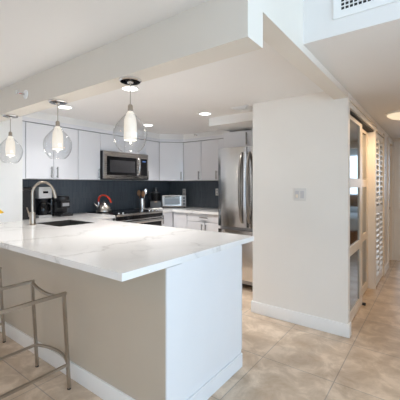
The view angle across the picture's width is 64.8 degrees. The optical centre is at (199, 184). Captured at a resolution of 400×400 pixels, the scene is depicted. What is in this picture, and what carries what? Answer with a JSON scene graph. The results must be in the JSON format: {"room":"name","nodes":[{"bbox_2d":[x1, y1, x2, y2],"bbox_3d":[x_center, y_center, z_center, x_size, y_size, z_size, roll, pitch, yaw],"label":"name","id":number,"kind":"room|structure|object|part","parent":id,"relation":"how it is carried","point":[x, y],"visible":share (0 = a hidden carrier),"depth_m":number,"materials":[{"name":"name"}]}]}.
{"room":"kitchen","nodes":[
{"label":"kitchen","id":0,"kind":"room"},
{"bbox_2d":[0,116,21,222],"bbox_3d":[-3.521,0.190,1.743,0.570,2.240,4.585,0,0,37],"label":"wall","id":1,"kind":"structure","parent":0,"point":[10,170],"depth_m":3.32,"materials":[{"name":"white paint"}]},
{"bbox_2d":[0,114,22,162],"bbox_3d":[-1.607,-0.385,2.671,0.190,0.405,0.190,0,0,37],"label":"pendant light","id":2,"kind":"object","parent":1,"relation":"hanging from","point":[10,143],"visible":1,"depth_m":2.65,"materials":[{"name":"grey glass"}]},
{"bbox_2d":[5,136,14,155],"bbox_3d":[-1.607,-0.326,2.671,0.072,0.168,0.072,0,0,37],"label":"diffuser","id":3,"kind":"object","parent":2,"relation":"attached to","point":[10,143],"depth_m":2.65,"materials":[{"name":"white glass"}]},
{"bbox_2d":[15,90,27,98],"bbox_3d":[-1.326,-0.675,2.337,0.068,0.068,0.067,0,0,37],"label":"sprinkler","id":4,"kind":"object","parent":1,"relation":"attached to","point":[25,93],"visible":1,"depth_m":2.34,"materials":[{"name":"paint"}]},
{"bbox_2d":[22,121,77,179],"bbox_3d":[-1.860,-0.379,3.795,0.351,0.633,0.686,0,0,37],"label":"upper cabinet","id":5,"kind":"object","parent":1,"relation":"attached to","point":[36,164],"visible":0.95,"depth_m":3.66,"materials":[{"name":"white paint"}]},
{"bbox_3d":[-1.835,-0.379,3.610,0.019,0.626,0.312,0,0,37],"label":"door","id":6,"kind":"part","parent":5,"relation":"part of","materials":[{"name":"white paint"}]},
{"bbox_3d":[-1.645,-0.379,3.866,0.019,0.626,0.312,0,0,37],"label":"door","id":7,"kind":"part","parent":5,"relation":"part of","materials":[{"name":"white paint"}]},
{"bbox_2d":[43,99,71,158],"bbox_3d":[-1.002,-0.385,2.219,0.190,0.405,0.190,0,0,37],"label":"pendant light","id":8,"kind":"object","parent":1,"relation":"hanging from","point":[57,136],"visible":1,"depth_m":2.19,"materials":[{"name":"grey glass"}]},
{"bbox_2d":[52,126,62,149],"bbox_3d":[-1.002,-0.326,2.219,0.072,0.168,0.072,0,0,37],"label":"diffuser","id":9,"kind":"object","parent":8,"relation":"attached to","point":[57,136],"depth_m":2.19,"materials":[{"name":"white glass"}]},
{"bbox_3d":[-1.002,-0.571,2.219,0.108,0.002,0.108,0,0,37],"label":"canopy plate","id":10,"kind":"part","parent":8,"relation":"part of","materials":[{"name":"silver metal"}]},
{"bbox_2d":[22,112,228,142],"bbox_3d":[-0.719,-0.787,4.238,1.680,0.085,2.765,0,0,37],"label":"trim","id":11,"kind":"structure","parent":1,"relation":"attached to","point":[38,115],"depth_m":4.38,"materials":[{"name":"white paint"}]},
{"bbox_2d":[113,76,146,150],"bbox_3d":[-0.390,-0.385,1.762,0.190,0.405,0.190,0,0,37],"label":"pendant light","id":12,"kind":"object","parent":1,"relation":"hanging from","point":[130,125],"visible":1,"depth_m":1.74,"materials":[{"name":"white glass"}]},
{"bbox_3d":[-0.390,-0.571,1.762,0.108,0.002,0.108,0,0,37],"label":"canopy plate","id":13,"kind":"part","parent":12,"relation":"part of","materials":[{"name":"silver metal"}]},
{"bbox_2d":[128,104,132,110],"bbox_3d":[-0.390,-0.429,1.762,0.028,0.036,0.028,0,0,37],"label":"socket","id":14,"kind":"object","parent":12,"relation":"attached to","point":[130,107],"depth_m":1.75,"materials":[{"name":"silver metal"}]},
{"bbox_2d":[124,111,136,140],"bbox_3d":[-0.390,-0.326,1.762,0.072,0.168,0.072,0,0,37],"label":"diffuser","id":15,"kind":"object","parent":12,"relation":"attached to","point":[130,125],"depth_m":1.73,"materials":[{"name":"white glass"}]},
{"bbox_2d":[0,0,262,121],"bbox_3d":[-1.194,-1.014,2.367,3.555,0.853,0.137,0,0,37],"label":"beam","id":16,"kind":"structure","parent":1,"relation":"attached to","point":[211,31],"depth_m":1.58,"materials":[{"name":"paint"}]},
{"bbox_2d":[0,247,164,399],"bbox_3d":[-1.129,0.872,2.417,2.460,0.876,0.126,0,0,37],"label":"wall","id":17,"kind":"structure","parent":0,"point":[116,329],"depth_m":1.96,"materials":[{"name":"beige paint"}]},
{"bbox_2d":[0,319,134,399],"bbox_3d":[-1.163,1.258,2.354,2.448,0.105,0.016,0,0,37],"label":"baseboard","id":18,"kind":"structure","parent":17,"relation":"attached to","point":[104,390],"depth_m":2.10,"materials":[{"name":"paint"}]},
{"bbox_2d":[0,0,208,88],"bbox_3d":[-2.510,-1.117,0.603,3.555,0.645,4.265,0,0,37],"label":"ceiling","id":19,"kind":"structure","parent":0,"point":[37,36],"depth_m":1.58,"materials":[{"name":"paint"}]},
{"bbox_2d":[38,40,323,133],"bbox_3d":[-0.229,-0.880,3.758,3.440,0.100,3.248,0,0,37],"label":"ceiling","id":20,"kind":"structure","parent":0,"point":[172,103],"depth_m":2.90,"materials":[{"name":"paint"}]},
{"bbox_2d":[56,105,72,108],"bbox_3d":[-1.446,-0.826,3.374,0.170,0.006,0.170,0,0,37],"label":"recessed light","id":21,"kind":"object","parent":20,"relation":"in","point":[59,106],"visible":0.95,"depth_m":3.37,"materials":[{"name":"white"}]},
{"bbox_2d":[120,86,139,91],"bbox_3d":[-0.604,-0.826,2.720,0.170,0.006,0.170,0,0,37],"label":"recessed light","id":22,"kind":"object","parent":20,"relation":"in","point":[133,88],"visible":0.76,"depth_m":2.73,"materials":[{"name":"paint"}]},
{"bbox_2d":[198,112,211,115],"bbox_3d":[0.059,-0.826,3.689,0.170,0.006,0.170,0,0,37],"label":"recessed light","id":23,"kind":"object","parent":20,"relation":"in","point":[200,113],"visible":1,"depth_m":3.67,"materials":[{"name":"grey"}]},
{"bbox_2d":[231,105,252,111],"bbox_3d":[0.476,-0.822,3.424,0.200,0.016,0.200,0,0,37],"label":"ceiling vent","id":24,"kind":"object","parent":20,"relation":"in","point":[246,107],"visible":0.9,"depth_m":3.40,"materials":[{"name":"paint"}]},
{"bbox_2d":[0,260,399,399],"bbox_3d":[1.542,1.370,2.904,7.400,0.120,12.900,0,0,37],"label":"floor","id":25,"kind":"structure","parent":0,"point":[282,360],"depth_m":2.32,"materials":[{"name":"tile"}]},
{"bbox_2d":[0,267,5,342],"bbox_3d":[-1.954,0.995,2.529,0.440,0.630,0.637,0,0,37],"label":"bar stool","id":26,"kind":"object","parent":25,"relation":"on","point":[2,323],"visible":0.97,"depth_m":2.60,"materials":[{"name":"silver metal"}]},
{"bbox_2d":[0,280,70,399],"bbox_3d":[-1.165,0.995,1.929,0.440,0.630,0.637,0,0,37],"label":"bar stool","id":27,"kind":"object","parent":25,"relation":"on","point":[50,296],"visible":1,"depth_m":2.01,"materials":[{"name":"silver metal"}]},
{"bbox_3d":[-1.331,0.690,2.054,0.019,0.019,0.488,0,0,37],"label":"seat rail","id":28,"kind":"part","parent":27,"relation":"part of","materials":[{"name":"silver metal"}]},
{"bbox_3d":[-0.998,0.690,1.805,0.019,0.019,0.488,0,0,37],"label":"seat rail","id":29,"kind":"part","parent":27,"relation":"part of","materials":[{"name":"silver metal"}]},
{"bbox_3d":[-1.183,0.997,2.253,0.018,0.615,0.054,0,0,37],"label":"leg","id":30,"kind":"part","parent":27,"relation":"part of","materials":[{"name":"silver metal"}]},
{"bbox_3d":[-1.027,0.715,2.114,0.423,0.060,0.023,0,0,37],"label":"seat cross rail","id":31,"kind":"part","parent":27,"relation":"part of","materials":[{"name":"silver metal"}]},
{"bbox_3d":[-0.849,0.997,2.004,0.018,0.615,0.054,0,0,37],"label":"leg","id":32,"kind":"part","parent":27,"relation":"part of","materials":[{"name":"silver metal"}]},
{"bbox_2d":[87,208,163,225],"bbox_3d":[-1.051,0.841,4.551,0.738,0.938,0.834,0,0,37],"label":"range","id":33,"kind":"object","parent":25,"relation":"on","point":[140,216],"visible":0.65,"depth_m":4.40,"materials":[{"name":"silver metal"}]},
{"bbox_2d":[94,194,111,212],"bbox_3d":[-1.349,0.263,4.415,0.215,0.249,0.211,0,0,-40],"label":"kettle","id":34,"kind":"object","parent":33,"relation":"on","point":[103,207],"visible":1,"depth_m":4.36,"materials":[{"name":"silver metal"}]},
{"bbox_3d":[-1.334,0.198,4.416,0.204,0.119,0.028,0,0,2],"label":"handle","id":35,"kind":"part","parent":34,"relation":"part of","materials":[{"name":"red plastic"}]},
{"bbox_2d":[87,208,160,215],"bbox_3d":[-1.086,0.399,4.577,0.652,0.021,0.834,0,0,37],"label":"cooktop","id":36,"kind":"object","parent":33,"relation":"in","point":[121,212],"depth_m":4.45,"materials":[{"name":"black glass"}]},
{"bbox_3d":[-0.819,0.442,4.378,0.032,0.047,0.832,0,0,37],"label":"control panel","id":37,"kind":"part","parent":33,"relation":"part of","materials":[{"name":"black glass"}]},
{"bbox_2d":[120,216,163,225],"bbox_3d":[-0.793,0.790,4.359,0.095,0.640,0.828,0,0,37],"label":"oven","id":38,"kind":"object","parent":33,"relation":"in","point":[150,220],"depth_m":4.40,"materials":[{"name":"silver glass"}]},
{"bbox_2d":[162,212,172,226],"bbox_3d":[-0.743,0.872,5.043,0.641,0.874,0.285,0,0,37],"label":"base cabinet","id":39,"kind":"object","parent":25,"relation":"on","point":[168,217],"visible":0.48,"depth_m":4.91,"materials":[{"name":"white paint"}]},
{"bbox_2d":[173,212,186,228],"bbox_3d":[-0.141,0.872,5.138,0.276,0.874,0.580,0,0,37],"label":"base cabinet","id":40,"kind":"object","parent":25,"relation":"on","point":[179,218],"visible":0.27,"depth_m":4.91,"materials":[{"name":"white paint"}]},
{"bbox_2d":[165,245,241,399],"bbox_3d":[-0.160,0.872,2.151,0.612,0.875,0.854,0,0,37],"label":"peninsula end panel","id":41,"kind":"object","parent":25,"relation":"on","point":[203,295],"visible":0.7,"depth_m":1.90,"materials":[{"name":"white paint"}]},
{"bbox_3d":[-0.139,0.872,1.681,0.008,0.875,0.125,0,0,37],"label":"wall panel","id":42,"kind":"part","parent":41,"relation":"part of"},
{"bbox_3d":[0.063,0.760,2.461,0.593,0.293,0.019,0,0,37],"label":"drawer","id":43,"kind":"part","parent":41,"relation":"part of","materials":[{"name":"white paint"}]},
{"bbox_3d":[0.063,1.055,2.461,0.593,0.283,0.019,0,0,37],"label":"drawer","id":44,"kind":"part","parent":41,"relation":"part of","materials":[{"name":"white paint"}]},
{"bbox_2d":[187,213,219,231],"bbox_3d":[0.229,0.872,4.840,0.658,0.874,0.616,0,0,37],"label":"base cabinet","id":45,"kind":"object","parent":25,"relation":"on","point":[205,222],"visible":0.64,"depth_m":4.63,"materials":[{"name":"white paint"}]},
{"bbox_2d":[136,207,217,214],"bbox_3d":[-0.167,0.413,4.976,1.657,0.036,0.895,0,0,37],"label":"countertop","id":46,"kind":"structure","parent":45,"relation":"on","point":[213,211],"depth_m":4.92,"materials":[{"name":"white stone"}]},
{"bbox_2d":[139,198,144,208],"bbox_3d":[-0.932,0.310,5.073,0.104,0.170,0.104,0,0,37],"label":"utensil crock","id":47,"kind":"object","parent":46,"relation":"on","point":[141,201],"visible":0.9,"depth_m":5.03,"materials":[{"name":"silver metal"}]},
{"bbox_2d":[148,187,161,207],"bbox_3d":[-0.758,0.220,5.290,0.220,0.350,0.166,0,0,-8],"label":"food processor","id":48,"kind":"object","parent":46,"relation":"on","point":[155,196],"visible":0.99,"depth_m":5.22,"materials":[{"name":"grey plastic"}]},
{"bbox_2d":[148,193,160,200],"bbox_3d":[-0.751,0.209,5.293,0.171,0.129,0.171,0,0,37],"label":"bowl","id":49,"kind":"object","parent":48,"relation":"on","point":[154,196],"depth_m":5.23,"materials":[{"name":"grey plastic"}]},
{"bbox_2d":[162,195,185,207],"bbox_3d":[-0.453,0.287,5.450,0.410,0.215,0.287,0,0,-8],"label":"toaster oven","id":50,"kind":"object","parent":46,"relation":"on","point":[167,200],"visible":0.98,"depth_m":5.34,"materials":[{"name":"silver metal"}]},
{"bbox_3d":[-0.473,0.282,5.342,0.320,0.165,0.013,0,0,-8],"label":"door","id":51,"kind":"part","parent":50,"relation":"part of","materials":[{"name":"silver metal"}]},
{"bbox_3d":[-0.060,0.882,4.728,0.323,0.648,0.019,0,0,37],"label":"door","id":52,"kind":"part","parent":45,"relation":"part of","materials":[{"name":"white paint"}]},
{"bbox_3d":[0.072,0.495,4.630,0.653,0.113,0.019,0,0,37],"label":"drawer","id":53,"kind":"part","parent":45,"relation":"part of","materials":[{"name":"white paint"}]},
{"bbox_3d":[0.204,0.882,4.531,0.323,0.648,0.019,0,0,37],"label":"door","id":54,"kind":"part","parent":45,"relation":"part of","materials":[{"name":"white paint"}]},
{"bbox_2d":[218,146,252,286],"bbox_3d":[0.792,0.421,4.176,0.837,1.778,0.939,0,0,37],"label":"refrigerator","id":55,"kind":"object","parent":25,"relation":"on","point":[235,164],"visible":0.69,"depth_m":3.93,"materials":[{"name":"grey metal"}]},
{"bbox_3d":[0.410,0.034,4.016,0.416,1.003,0.070,0,0,37],"label":"door","id":56,"kind":"part","parent":55,"relation":"part of","materials":[{"name":"silver metal"}]},
{"bbox_3d":[0.579,0.877,3.890,0.837,0.605,0.070,0,0,37],"label":"freezer drawer","id":57,"kind":"part","parent":55,"relation":"part of","materials":[{"name":"silver metal"}]},
{"bbox_3d":[0.501,0.040,3.874,0.038,0.884,0.108,0,0,37],"label":"door handle","id":58,"kind":"part","parent":55,"relation":"part of","materials":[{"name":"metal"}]},
{"bbox_3d":[0.585,0.040,3.812,0.038,0.884,0.108,0,0,37],"label":"door handle","id":59,"kind":"part","parent":55,"relation":"part of","materials":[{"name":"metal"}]},
{"bbox_3d":[0.748,0.034,3.765,0.416,1.003,0.070,0,0,37],"label":"door","id":60,"kind":"part","parent":55,"relation":"part of","materials":[{"name":"silver metal"}]},
{"bbox_3d":[-0.750,0.872,2.670,0.949,0.874,0.728,0,0,37],"label":"cabinet","id":61,"kind":"object","parent":25,"relation":"on","visible":0},
{"bbox_2d":[0,213,253,281],"bbox_3d":[-0.975,0.413,2.916,2.825,0.036,1.685,0,0,37],"label":"countertop","id":62,"kind":"structure","parent":61,"relation":"on","point":[116,250],"depth_m":2.11,"materials":[{"name":"white stone"}]},
{"bbox_2d":[22,187,34,219],"bbox_3d":[-2.030,0.212,3.634,0.240,0.365,0.150,0,0,37],"label":"kitchen appliance","id":63,"kind":"object","parent":62,"relation":"on","point":[26,191],"visible":0.52,"depth_m":3.54,"materials":[{"name":"black plastic"}]},
{"bbox_3d":[-2.030,0.047,3.634,0.230,0.034,0.140,0,0,37],"label":"lid","id":64,"kind":"part","parent":63,"relation":"part of","materials":[{"name":"black plastic"}]},
{"bbox_2d":[26,181,56,224],"bbox_3d":[-1.610,0.180,3.205,0.127,0.430,0.278,0,0,37],"label":"faucet","id":65,"kind":"object","parent":62,"relation":"on","point":[32,215],"visible":1,"depth_m":3.10,"materials":[{"name":"silver metal"}]},
{"bbox_3d":[-1.581,0.120,3.183,0.026,0.310,0.238,0,0,39],"label":"spout","id":66,"kind":"part","parent":65,"relation":"part of","materials":[{"name":"silver metal"}]},
{"bbox_2d":[35,187,51,217],"bbox_3d":[-1.908,0.212,3.804,0.214,0.365,0.174,0,0,37],"label":"coffee maker","id":67,"kind":"object","parent":62,"relation":"on","point":[42,194],"visible":0.86,"depth_m":3.73,"materials":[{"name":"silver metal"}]},
{"bbox_2d":[37,198,47,201],"bbox_3d":[-1.887,0.190,3.777,0.132,0.040,0.132,0,0,37],"label":"basket","id":68,"kind":"object","parent":67,"relation":"on","point":[38,199],"depth_m":3.74,"materials":[{"name":"black plastic"}]},
{"bbox_2d":[48,196,72,216],"bbox_3d":[-1.772,0.268,3.973,0.250,0.255,0.229,0,0,37],"label":"coffee machine","id":69,"kind":"object","parent":62,"relation":"on","point":[60,205],"visible":0.97,"depth_m":3.93,"materials":[{"name":"black plastic"}]},
{"bbox_3d":[-1.863,0.275,3.942,0.072,0.240,0.072,0,0,37],"label":"water tank","id":70,"kind":"part","parent":69,"relation":"part of","materials":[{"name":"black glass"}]},
{"bbox_2d":[38,220,93,226],"bbox_3d":[-1.392,0.518,3.252,0.478,0.244,0.398,0,0,37],"label":"sink","id":71,"kind":"object","parent":62,"relation":"in","point":[62,222],"visible":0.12,"depth_m":3.44,"materials":[{"name":"metal"}]},
{"bbox_2d":[253,92,349,323],"bbox_3d":[0.926,0.190,2.996,0.907,2.240,0.070,0,0,37],"label":"wall","id":72,"kind":"structure","parent":0,"point":[301,249],"depth_m":2.92,"materials":[{"name":"paint"}]},
{"bbox_2d":[294,188,305,200],"bbox_3d":[0.930,0.093,2.938,0.116,0.116,0.017,0,0,37],"label":"light switch","id":73,"kind":"object","parent":72,"relation":"attached to","point":[299,193],"visible":1,"depth_m":2.93,"materials":[{"name":"white plastic"}]},
{"bbox_2d":[251,300,350,337],"bbox_3d":[0.922,1.252,2.990,0.935,0.115,0.084,0,0,37],"label":"baseboard","id":74,"kind":"structure","parent":72,"relation":"attached to","point":[322,324],"depth_m":2.91,"materials":[{"name":"paint"}]},
{"bbox_2d":[263,0,347,99],"bbox_3d":[0.724,-1.093,2.062,0.115,0.695,1.668,0,0,37],"label":"beam","id":75,"kind":"structure","parent":72,"relation":"attached to","point":[282,19],"depth_m":1.71,"materials":[{"name":"paint"}]},
{"bbox_2d":[303,0,399,138],"bbox_3d":[2.688,-1.140,3.166,1.715,0.700,4.750,0,0,37],"label":"ceiling","id":76,"kind":"structure","parent":0,"point":[361,50],"depth_m":1.86,"materials":[{"name":"paint"}]},
{"bbox_2d":[333,0,399,19],"bbox_3d":[0.950,-1.055,1.495,0.600,0.360,0.008,0,0,37],"label":"ceiling vent","id":77,"kind":"object","parent":76,"relation":"in","point":[341,8],"visible":1,"depth_m":1.61,"materials":[{"name":"metal"}]},
{"bbox_2d":[385,110,399,119],"bbox_3d":[2.228,-0.752,3.465,0.330,0.075,0.330,0,0,37],"label":"hall ceiling light","id":78,"kind":"object","parent":76,"relation":"attached to","point":[394,115],"visible":1,"depth_m":3.43,"materials":[{"name":"glass"}]},
{"bbox_2d":[350,95,391,288],"bbox_3d":[1.995,0.190,4.369,0.835,2.240,3.410,0,0,37],"label":"wall","id":79,"kind":"structure","parent":0,"point":[372,150],"depth_m":3.96,"materials":[{"name":"paint"}]},
{"bbox_2d":[209,112,252,131],"bbox_3d":[0.782,-0.780,4.144,0.840,0.100,1.120,0,0,37],"label":"beam","id":80,"kind":"structure","parent":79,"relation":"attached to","point":[242,121],"depth_m":3.83,"materials":[{"name":"white paint"}]},
{"bbox_2d":[350,115,365,321],"bbox_3d":[1.528,0.330,3.108,0.066,1.960,0.820,0,0,37],"label":"door","id":81,"kind":"structure","parent":79,"relation":"in","point":[356,302],"depth_m":3.19,"materials":[{"name":"beige paint"}]},
{"bbox_3d":[1.509,-0.337,3.113,0.014,0.554,0.545,0,0,37],"label":"mirror pane","id":82,"kind":"part","parent":81,"relation":"part of","materials":[{"name":"grey glass"}]},
{"bbox_3d":[1.509,0.308,3.113,0.014,0.556,0.545,0,0,37],"label":"mirror pane","id":83,"kind":"part","parent":81,"relation":"part of","materials":[{"name":"grey glass"}]},
{"bbox_3d":[1.509,0.938,3.113,0.014,0.535,0.545,0,0,37],"label":"mirror pane","id":84,"kind":"part","parent":81,"relation":"part of","materials":[{"name":"grey glass"}]},
{"bbox_2d":[350,110,373,131],"bbox_3d":[1.693,-0.666,3.384,0.108,0.016,1.470,0,0,37],"label":"trim","id":85,"kind":"structure","parent":79,"relation":"attached to","point":[365,126],"depth_m":3.42,"materials":[{"name":"metal"}]},
{"bbox_2d":[349,100,376,126],"bbox_3d":[1.760,-0.728,3.347,0.014,0.015,1.530,0,0,37],"label":"trim","id":86,"kind":"structure","parent":79,"relation":"attached to","point":[350,101],"depth_m":3.17,"materials":[{"name":"beige paint"}]},
{"bbox_2d":[362,129,367,295],"bbox_3d":[1.858,0.324,3.651,0.034,1.948,0.835,0,0,37],"label":"door","id":87,"kind":"structure","parent":79,"relation":"in","point":[364,133],"depth_m":3.84,"materials":[{"name":"beige paint"}]},
{"bbox_3d":[1.865,-0.337,3.664,0.014,0.554,0.605,0,0,37],"label":"mirror pane","id":88,"kind":"part","parent":87,"relation":"part of","materials":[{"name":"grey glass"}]},
{"bbox_3d":[1.865,0.308,3.664,0.014,0.556,0.605,0,0,37],"label":"mirror pane","id":89,"kind":"part","parent":87,"relation":"part of","materials":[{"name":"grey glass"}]},
{"bbox_3d":[1.865,0.938,3.664,0.014,0.535,0.605,0,0,37],"label":"mirror pane","id":90,"kind":"part","parent":87,"relation":"part of","materials":[{"name":"grey glass"}]},
{"bbox_2d":[376,133,382,285],"bbox_3d":[2.405,0.315,4.247,0.037,1.950,0.674,0,0,37],"label":"door","id":91,"kind":"structure","parent":79,"relation":"in","point":[379,208],"depth_m":4.23,"materials":[{"name":"paint"}]},
{"bbox_2d":[376,130,384,275],"bbox_3d":[2.440,0.290,4.255,0.015,2.040,0.740,0,0,37],"label":"trim","id":92,"kind":"structure","parent":79,"relation":"attached to","point":[377,131],"depth_m":4.50,"materials":[{"name":"beige paint"}]},
{"bbox_2d":[385,262,388,272],"bbox_3d":[2.804,1.260,4.745,0.014,0.100,0.480,0,0,37],"label":"baseboard","id":93,"kind":"structure","parent":79,"relation":"attached to","point":[387,264],"depth_m":4.74,"materials":[{"name":"paint"}]},
{"bbox_2d":[389,146,389,259],"bbox_3d":[3.133,0.316,5.235,0.085,1.968,0.536,0,0,37],"label":"door","id":94,"kind":"structure","parent":79,"relation":"in","point":[389,146],"depth_m":5.41,"materials":[{"name":"beige paint"}]},
{"bbox_2d":[388,137,392,261],"bbox_3d":[3.150,0.285,5.204,0.018,2.050,0.670,0,0,37],"label":"trim","id":95,"kind":"structure","parent":79,"relation":"attached to","point":[390,141],"depth_m":5.07,"materials":[{"name":"paint"}]},
{"bbox_3d":[-1.428,0.190,4.860,0.200,2.240,2.915,0,0,37],"label":"wall","id":96,"kind":"structure","parent":0,"visible":0},
{"bbox_2d":[77,130,99,179],"bbox_3d":[-1.555,-0.379,4.204,0.351,0.633,0.328,0,0,37],"label":"upper cabinet","id":97,"kind":"object","parent":96,"relation":"attached to","point":[88,142],"visible":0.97,"depth_m":4.11,"materials":[{"name":"white paint"}]},
{"bbox_2d":[22,179,169,212],"bbox_3d":[-1.390,0.167,4.734,0.012,0.455,2.748,0,0,37],"label":"backsplash","id":98,"kind":"structure","parent":96,"relation":"attached to","point":[83,194],"depth_m":4.64,"materials":[{"name":"tile"}]},
{"bbox_2d":[100,133,144,154],"bbox_3d":[-1.224,-0.579,4.678,0.315,0.233,0.820,0,0,37],"label":"upper cabinet","id":99,"kind":"object","parent":96,"relation":"attached to","point":[107,143],"visible":0.75,"depth_m":4.52,"materials":[{"name":"white paint"}]},
{"bbox_3d":[-1.228,-0.579,4.424,0.019,0.226,0.404,0,0,37],"label":"door","id":100,"kind":"part","parent":99,"relation":"part of","materials":[{"name":"white paint"}]},
{"bbox_2d":[100,150,147,179],"bbox_3d":[-1.178,-0.263,4.643,0.430,0.388,0.812,0,0,37],"label":"microwave","id":101,"kind":"object","parent":99,"relation":"attached to","point":[114,165],"visible":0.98,"depth_m":4.47,"materials":[{"name":"silver metal"}]},
{"bbox_3d":[-0.862,-0.269,4.808,0.029,0.376,0.170,0,0,37],"label":"control panel","id":102,"kind":"part","parent":101,"relation":"part of","materials":[{"name":"black glass"}]},
{"bbox_3d":[-0.983,-0.579,4.754,0.019,0.226,0.404,0,0,37],"label":"door","id":103,"kind":"part","parent":99,"relation":"part of","materials":[{"name":"white paint"}]},
{"bbox_2d":[132,140,158,180],"bbox_3d":[-0.872,-0.379,5.121,0.351,0.633,0.306,0,0,37],"label":"upper cabinet","id":104,"kind":"object","parent":96,"relation":"attached to","point":[151,147],"visible":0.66,"depth_m":5.04,"materials":[{"name":"white paint"}]},
{"bbox_3d":[-0.767,-0.379,5.043,0.019,0.626,0.301,0,0,37],"label":"door","id":105,"kind":"part","parent":104,"relation":"part of","materials":[{"name":"white paint"}]},
{"bbox_2d":[159,142,183,180],"bbox_3d":[-0.502,-0.379,5.411,0.594,0.633,0.592,0,0,37],"label":"upper cabinet","id":106,"kind":"object","parent":96,"relation":"attached to","point":[171,154],"visible":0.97,"depth_m":5.19,"materials":[{"name":"white paint"}]},
{"bbox_3d":[3.982,0.260,5.089,3.500,2.100,0.120,0,0,37],"label":"wall","id":107,"kind":"structure","parent":0,"visible":0},
{"bbox_2d":[393,141,399,260],"bbox_3d":[3.799,0.285,5.213,1.010,2.050,0.140,0,0,37],"label":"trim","id":108,"kind":"structure","parent":107,"relation":"attached to","point":[396,145],"depth_m":5.43,"materials":[{"name":"paint"}]},
{"bbox_3d":[0.781,0.190,4.937,3.250,2.240,0.150,0,0,37],"label":"wall","id":109,"kind":"structure","parent":0,"visible":0},
{"bbox_2d":[184,141,201,180],"bbox_3d":[-0.045,-0.379,5.222,0.358,0.633,0.350,0,0,37],"label":"upper cabinet","id":110,"kind":"object","parent":109,"relation":"attached to","point":[192,150],"visible":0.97,"depth_m":5.11,"materials":[{"name":"white paint"}]},
{"bbox_2d":[170,181,217,207],"bbox_3d":[0.108,0.167,5.338,1.668,0.455,0.012,0,0,37],"label":"backsplash","id":111,"kind":"structure","parent":109,"relation":"attached to","point":[202,194],"depth_m":5.43,"materials":[{"name":"tile"}]},
{"bbox_2d":[201,139,218,180],"bbox_3d":[0.234,-0.379,5.014,0.333,0.633,0.350,0,0,37],"label":"upper cabinet","id":112,"kind":"object","parent":109,"relation":"attached to","point":[209,148],"visible":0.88,"depth_m":4.90,"materials":[{"name":"white paint"}]},
{"bbox_2d":[223,129,252,147],"bbox_3d":[0.828,-0.600,4.331,0.788,0.220,0.726,0,0,37],"label":"upper cabinet","id":113,"kind":"object","parent":109,"relation":"attached to","point":[244,138],"visible":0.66,"depth_m":4.16,"materials":[{"name":"white paint"}]}
]}

